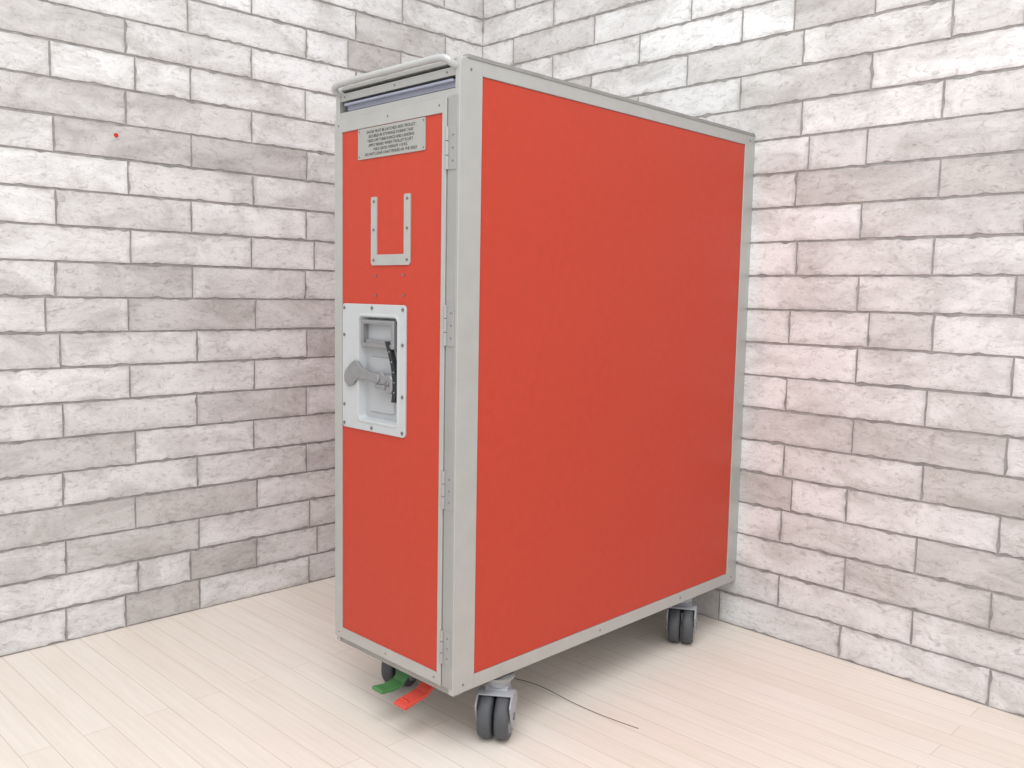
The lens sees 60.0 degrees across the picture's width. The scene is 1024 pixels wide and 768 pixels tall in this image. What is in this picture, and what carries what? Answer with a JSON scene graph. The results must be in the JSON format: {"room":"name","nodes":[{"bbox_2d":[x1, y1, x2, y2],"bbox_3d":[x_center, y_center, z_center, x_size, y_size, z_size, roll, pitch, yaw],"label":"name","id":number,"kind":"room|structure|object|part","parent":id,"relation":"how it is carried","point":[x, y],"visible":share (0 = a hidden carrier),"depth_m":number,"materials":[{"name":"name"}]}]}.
{"room":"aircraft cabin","nodes":[
{"label":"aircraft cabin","id":0,"kind":"room"},
{"bbox_2d":[0,0,482,656],"bbox_3d":[-0.924,-0.608,1.626,2.281,2.250,0.061,-4,8,-44],"label":"wall","id":1,"kind":"structure","parent":0,"point":[167,283],"depth_m":1.84,"materials":[{"name":"brick"}]},
{"bbox_2d":[0,577,1023,767],"bbox_3d":[-0.104,0.683,0.440,3.150,0.050,3.100,7,8,44],"label":"floor","id":2,"kind":"structure","parent":0,"point":[266,680],"depth_m":1.51,"materials":[{"name":"beige wood"}]},
{"bbox_2d":[331,54,754,739],"bbox_3d":[0.096,0.018,1.661,0.351,1.035,0.839,7,8,44],"label":"trolley","id":3,"kind":"object","parent":2,"relation":"on","point":[542,281],"visible":1,"depth_m":1.43,"materials":[{"name":"metal"}]},
{"bbox_3d":[-0.008,-0.046,1.773,0.012,0.935,0.809,7,8,44],"label":"frame","id":4,"kind":"part","parent":3,"relation":"part of","materials":[{"name":"metal"}]},
{"bbox_3d":[-0.226,-0.013,1.420,0.128,0.047,0.022,7,8,44],"label":"latch lever","id":5,"kind":"part","parent":3,"relation":"part of","materials":[{"name":"metal"}]},
{"bbox_3d":[-0.218,-0.025,1.415,0.166,0.204,0.013,7,8,44],"label":"latch plate","id":6,"kind":"part","parent":3,"relation":"part of","materials":[{"name":"metal"}]},
{"bbox_3d":[-0.192,0.013,1.400,0.277,0.866,0.023,7,8,44],"label":"door","id":7,"kind":"part","parent":3,"relation":"part of","materials":[{"name":"metal"}]},
{"bbox_3d":[-0.185,-0.372,1.348,0.166,0.047,0.002,7,8,44],"label":"label plate","id":8,"kind":"part","parent":3,"relation":"part of","materials":[{"name":"metal"}]},
{"bbox_3d":[-0.188,0.015,1.396,0.248,0.828,0.019,7,8,44],"label":"door panel","id":9,"kind":"part","parent":3,"relation":"part of","materials":[{"name":"red metal"}]},
{"bbox_3d":[-0.172,-0.461,1.346,0.292,0.028,0.058,7,8,44],"label":"handle","id":10,"kind":"part","parent":3,"relation":"part of","materials":[{"name":"grey metal"}]},
{"bbox_3d":[-0.145,-0.440,1.376,0.282,0.043,0.098,7,8,44],"label":"rail","id":11,"kind":"part","parent":3,"relation":"part of","materials":[{"name":"metal"}]},
{"bbox_3d":[-0.142,-0.438,1.371,0.262,0.011,0.101,7,8,44],"label":"drawer","id":12,"kind":"part","parent":3,"relation":"part of","materials":[{"name":"blue plastic"}]},
{"bbox_3d":[0.105,-0.491,1.625,0.294,0.007,0.800,7,8,44],"label":"panel","id":13,"kind":"part","parent":3,"relation":"part of","materials":[{"name":"metal"}]},
{"bbox_3d":[-0.082,0.025,1.298,0.021,0.868,0.024,7,8,44],"label":"hinge post","id":14,"kind":"part","parent":3,"relation":"part of","materials":[{"name":"metal"}]},
{"bbox_3d":[-0.022,0.465,1.419,0.052,0.004,0.052,7,8,44],"label":"mounting plate","id":15,"kind":"part","parent":3,"relation":"part of","materials":[{"name":"metal"}]},
{"bbox_3d":[0.085,0.428,1.715,0.300,0.016,0.796,7,8,44],"label":"plate","id":16,"kind":"part","parent":3,"relation":"part of","materials":[{"name":"metal"}]},
{"bbox_3d":[0.201,-0.021,1.569,0.012,0.935,0.809,7,8,44],"label":"frame","id":17,"kind":"part","parent":3,"relation":"part of","materials":[{"name":"metal"}]},
{"bbox_3d":[0.203,-0.019,1.571,0.004,0.886,0.727,7,8,44],"label":"panel","id":18,"kind":"part","parent":3,"relation":"part of","materials":[{"name":"red metal"}]},
{"bbox_2d":[514,678,638,728],"bbox_3d":[0.082,0.548,1.557,0.336,0.001,0.017,6,8,40],"label":"wire","id":19,"kind":"object","parent":2,"relation":"on","point":[514,678],"visible":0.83,"depth_m":1.52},
{"bbox_2d":[483,0,1023,717],"bbox_3d":[0.821,-0.564,1.510,0.061,2.250,2.536,-5,8,-44],"label":"wall","id":20,"kind":"structure","parent":0,"point":[881,510],"depth_m":1.66,"materials":[{"name":"brick"}]}
]}

